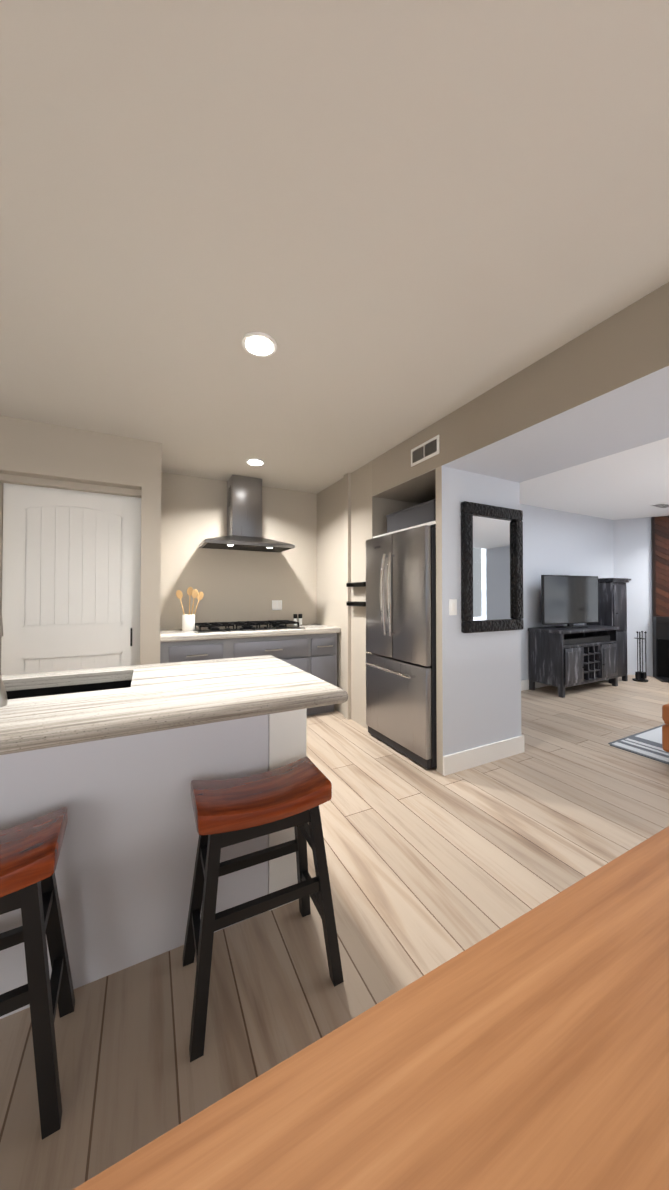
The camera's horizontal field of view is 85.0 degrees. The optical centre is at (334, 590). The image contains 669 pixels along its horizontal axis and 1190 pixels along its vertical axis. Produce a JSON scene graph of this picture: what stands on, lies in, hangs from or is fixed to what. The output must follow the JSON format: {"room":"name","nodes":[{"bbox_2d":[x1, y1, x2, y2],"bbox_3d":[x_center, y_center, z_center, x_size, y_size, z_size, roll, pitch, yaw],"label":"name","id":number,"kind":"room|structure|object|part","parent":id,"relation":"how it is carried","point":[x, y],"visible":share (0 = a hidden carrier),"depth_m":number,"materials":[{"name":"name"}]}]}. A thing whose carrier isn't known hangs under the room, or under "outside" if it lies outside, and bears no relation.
{"room":"kitchen and living room","nodes":[
{"label":"kitchen and living room","id":0,"kind":"room"},
{"bbox_2d":[0,415,161,675],"bbox_3d":[-2.475,0.041,2.869,1.980,2.500,0.775,0,-1,-27],"label":"wall","id":1,"kind":"structure","parent":0,"point":[29,448],"depth_m":2.82,"materials":[{"name":"beige paint"}]},
{"bbox_2d":[0,473,140,497],"bbox_3d":[-2.010,-0.808,2.838,0.900,0.047,0.075,0,-1,-27],"label":"door frame","id":2,"kind":"structure","parent":1,"relation":"attached to","point":[43,482],"depth_m":2.79,"materials":[{"name":"beige paint"}]},
{"bbox_2d":[1,483,140,675],"bbox_3d":[-2.043,0.245,2.888,0.895,2.068,0.051,0,-1,-27],"label":"pantry door","id":3,"kind":"structure","parent":1,"relation":"in","point":[71,576],"depth_m":2.86,"materials":[{"name":"white paint"}]},
{"bbox_2d":[160,472,316,629],"bbox_3d":[-0.650,0.061,4.307,2.580,2.500,0.120,0,-1,-27],"label":"wall","id":4,"kind":"structure","parent":0,"point":[237,585],"depth_m":3.98,"materials":[{"name":"beige paint"}]},
{"bbox_2d":[199,475,294,551],"bbox_3d":[-0.922,-0.817,3.841,0.900,0.752,0.480,0,-1,-27],"label":"range hood","id":5,"kind":"object","parent":4,"relation":"attached to","point":[244,512],"visible":1,"depth_m":3.80,"materials":[{"name":"silver metal"}]},
{"bbox_2d":[272,600,281,609],"bbox_3d":[-0.665,0.173,4.226,0.120,0.115,0.008,0,-1,-27],"label":"electrical outlet","id":6,"kind":"object","parent":4,"relation":"attached to","point":[276,604],"visible":1,"depth_m":4.22,"materials":[{"name":"white plastic"}]},
{"bbox_2d":[0,674,668,1189],"bbox_3d":[1.487,1.323,1.611,12.200,0.100,7.195,0,-1,-27],"label":"floor","id":7,"kind":"structure","parent":0,"point":[430,870],"depth_m":1.41,"materials":[{"name":"brown wood"}]},
{"bbox_2d":[0,807,74,1139],"bbox_3d":[-0.922,0.950,0.879,0.480,0.626,0.338,0,-1,-27],"label":"stool","id":8,"kind":"object","parent":7,"relation":"on","point":[29,853],"visible":1,"depth_m":0.88,"materials":[{"name":"brown wood"}]},
{"bbox_2d":[0,658,306,1018],"bbox_3d":[-1.434,0.839,1.479,2.384,0.864,1.119,0,-1,-27],"label":"kitchen island","id":9,"kind":"object","parent":7,"relation":"on","point":[115,761],"depth_m":1.24,"materials":[{"name":"white paint"}]},
{"bbox_2d":[0,655,347,758],"bbox_3d":[-1.240,0.379,1.151,2.444,0.045,0.910,0,-1,-27],"label":"island countertop","id":10,"kind":"structure","parent":9,"relation":"on","point":[156,699],"depth_m":1.21,"materials":[{"name":"white stone"}]},
{"bbox_2d":[0,599,11,706],"bbox_3d":[-1.170,0.164,1.155,0.255,0.386,0.242,0,-1,-27],"label":"faucet","id":11,"kind":"object","parent":10,"relation":"on","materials":[{"name":"silver metal"}]},
{"bbox_2d":[12,679,127,698],"bbox_3d":[-1.164,0.520,1.346,0.753,0.254,0.384,0,-1,-27],"label":"sink","id":12,"kind":"object","parent":10,"relation":"in","point":[85,684],"depth_m":1.56,"materials":[{"name":"black metal"}]},
{"bbox_2d":[160,587,340,715],"bbox_3d":[-0.842,0.635,3.755,1.738,1.337,0.666,0,-1,-27],"label":"kitchen cabinet","id":13,"kind":"object","parent":7,"relation":"on","point":[310,648],"depth_m":3.56,"materials":[{"name":"grey wood"}]},
{"bbox_2d":[182,757,343,1061],"bbox_3d":[-0.248,0.955,1.225,0.469,0.626,0.322,0,-1,-27],"label":"stool","id":14,"kind":"object","parent":7,"relation":"on","point":[295,795],"visible":1,"depth_m":1.18,"materials":[{"name":"brown wood"}]},
{"bbox_2d":[73,826,668,1189],"bbox_3d":[0.345,0.871,0.041,1.630,0.760,0.970,0,-1,-27],"label":"dining table","id":15,"kind":"object","parent":7,"relation":"on","point":[529,1050],"visible":1,"depth_m":0.37,"materials":[{"name":"brown wood"}]},
{"bbox_2d":[366,520,436,768],"bbox_3d":[0.813,0.399,3.122,0.942,1.792,0.831,0,-1,-27],"label":"fridge","id":16,"kind":"object","parent":7,"relation":"on","point":[401,714],"depth_m":2.81,"materials":[{"name":"grey metal"}]},
{"bbox_3d":[0.887,-0.485,3.173,0.776,0.024,0.831,0,-1,-27],"label":"shelf fridge","id":17,"kind":"part","parent":16,"relation":"part of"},
{"bbox_2d":[386,499,435,532],"bbox_3d":[0.770,-0.589,3.092,0.375,0.182,0.614,0,-1,-27],"label":"cabinet","id":18,"kind":"object","parent":16,"relation":"on","point":[421,513],"visible":0.42,"depth_m":2.94,"materials":[{"name":"grey wood"}]},
{"bbox_2d":[443,735,522,775],"bbox_3d":[1.120,1.224,2.723,0.810,0.130,0.015,0,-1,-27],"label":"baseboard","id":19,"kind":"structure","parent":7,"relation":"on","point":[470,758],"depth_m":2.70,"materials":[{"name":"white paint"}]},
{"bbox_2d":[528,624,618,697],"bbox_3d":[3.259,0.910,4.934,1.300,0.820,0.480,0,-1,-27],"label":"tv stand","id":20,"kind":"object","parent":7,"relation":"on","point":[561,659],"visible":0.96,"depth_m":4.73,"materials":[{"name":"black paint"}]},
{"bbox_2d":[541,575,598,628],"bbox_3d":[3.192,0.149,4.922,1.057,0.700,0.221,0,-1,-27],"label":"screen","id":21,"kind":"object","parent":20,"relation":"on","point":[569,600],"visible":1,"depth_m":4.89,"materials":[{"name":"black paint"}]},
{"bbox_2d":[587,578,630,683],"bbox_3d":[4.047,0.577,5.396,0.490,1.500,0.385,0,-1,-27],"label":"cabinet","id":22,"kind":"object","parent":7,"relation":"on","point":[612,601],"visible":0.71,"depth_m":5.25,"materials":[{"name":"black paint"}]},
{"bbox_2d":[608,724,668,764],"bbox_3d":[4.209,1.278,2.407,2.830,0.012,2.925,0,-1,-27],"label":"rug","id":23,"kind":"object","parent":7,"relation":"on","point":[647,743],"visible":0.96,"depth_m":3.03,"materials":[{"name":"grey fabric"}]},
{"bbox_2d":[662,703,668,751],"bbox_3d":[3.566,0.836,1.586,1.050,0.847,3.040,0,-1,-27],"label":"sofa","id":24,"kind":"object","parent":23,"relation":"on","point":[665,728],"visible":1,"depth_m":2.68,"materials":[{"name":"brown leather"}]},
{"bbox_2d":[632,631,647,681],"bbox_3d":[4.489,0.962,5.362,0.220,0.729,0.180,0,-1,-27],"label":"fireplace tools","id":25,"kind":"object","parent":7,"relation":"on","point":[640,676],"visible":1,"depth_m":5.35,"materials":[{"name":"black metal"}]},
{"bbox_2d":[651,516,668,682],"bbox_3d":[5.433,0.091,5.169,1.360,2.466,0.418,0,-1,27],"label":"fireplace","id":26,"kind":"object","parent":7,"relation":"on","point":[660,569],"visible":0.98,"depth_m":5.57,"materials":[{"name":"black paint"}]},
{"bbox_2d":[0,0,668,519],"bbox_3d":[1.487,-1.262,1.648,12.200,0.130,7.195,0,-1,-27],"label":"ceiling","id":27,"kind":"structure","parent":0,"point":[386,224],"depth_m":1.20,"materials":[{"name":"white paint"}]},
{"bbox_2d":[246,458,264,465],"bbox_3d":[-0.737,-1.193,3.398,0.169,0.014,0.169,-1,-1,39],"label":"recessed light","id":28,"kind":"object","parent":27,"relation":"in","point":[252,461],"depth_m":3.38,"materials":[{"name":"white paint"}]},
{"bbox_2d":[242,332,276,356],"bbox_3d":[-0.372,-1.215,1.810,0.169,0.014,0.169,1,-1,-33],"label":"recessed light","id":29,"kind":"object","parent":27,"relation":"in","point":[259,344],"depth_m":1.79,"materials":[{"name":"white paint"}]},
{"bbox_2d":[650,503,668,507],"bbox_3d":[4.438,-1.145,4.933,0.350,0.009,0.150,0,-1,-27],"label":"ceiling vent","id":30,"kind":"object","parent":27,"relation":"in","point":[662,505],"visible":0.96,"depth_m":4.91,"materials":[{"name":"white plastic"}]},
{"bbox_2d":[461,501,523,632],"bbox_3d":[1.207,-0.166,2.770,0.640,0.950,0.045,0,-1,-27],"label":"mirror","id":31,"kind":"object","parent":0,"point":[491,568],"depth_m":2.77,"materials":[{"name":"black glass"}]},
{"bbox_2d":[317,282,668,774],"bbox_3d":[1.711,0.022,1.576,0.870,2.500,6.895,0,-1,-27],"label":"wall","id":32,"kind":"structure","parent":0,"point":[600,390],"depth_m":2.59,"materials":[{"name":"beige paint"}]},
{"bbox_2d":[346,582,365,586],"bbox_3d":[0.226,-0.057,3.513,0.076,0.042,0.325,0,-1,-27],"label":"shelf","id":33,"kind":"object","parent":32,"relation":"attached to","point":[358,584],"visible":0.83,"depth_m":3.55,"materials":[{"name":"brown metal"}]},
{"bbox_2d":[346,601,365,606],"bbox_3d":[0.226,0.129,3.510,0.076,0.042,0.325,0,-1,-27],"label":"shelf","id":34,"kind":"object","parent":32,"relation":"attached to","point":[353,603],"visible":0.92,"depth_m":3.56,"materials":[{"name":"brown metal"}]},
{"bbox_2d":[411,435,438,466],"bbox_3d":[0.671,-1.039,2.730,0.010,0.135,0.310,0,-1,-27],"label":"air vent","id":35,"kind":"object","parent":32,"relation":"attached to","point":[426,450],"visible":1,"depth_m":2.71,"materials":[{"name":"white plastic"}]},
{"bbox_2d":[449,599,456,614],"bbox_3d":[0.845,0.120,2.600,0.071,0.114,0.010,0,-1,-27],"label":"light switch","id":36,"kind":"object","parent":32,"relation":"attached to","point":[452,606],"depth_m":2.60,"materials":[{"name":"white plastic"}]},
{"bbox_2d":[520,504,613,679],"bbox_3d":[2.717,0.072,5.028,4.070,2.500,0.120,0,-1,-27],"label":"wall","id":37,"kind":"structure","parent":0,"point":[556,542],"depth_m":5.19,"materials":[{"name":"grey paint"}]},
{"bbox_2d":[521,679,550,690],"bbox_3d":[2.720,1.255,4.937,4.010,0.130,0.015,0,-1,-27],"label":"baseboard","id":38,"kind":"structure","parent":37,"relation":"attached to","point":[524,683],"depth_m":4.85,"materials":[{"name":"white paint"}]},
{"bbox_2d":[613,516,660,675],"bbox_3d":[5.423,0.078,5.477,2.004,2.500,0.120,0,-1,27],"label":"wall","id":39,"kind":"structure","parent":0,"point":[632,552],"depth_m":5.75,"materials":[{"name":"grey paint"}]}
]}

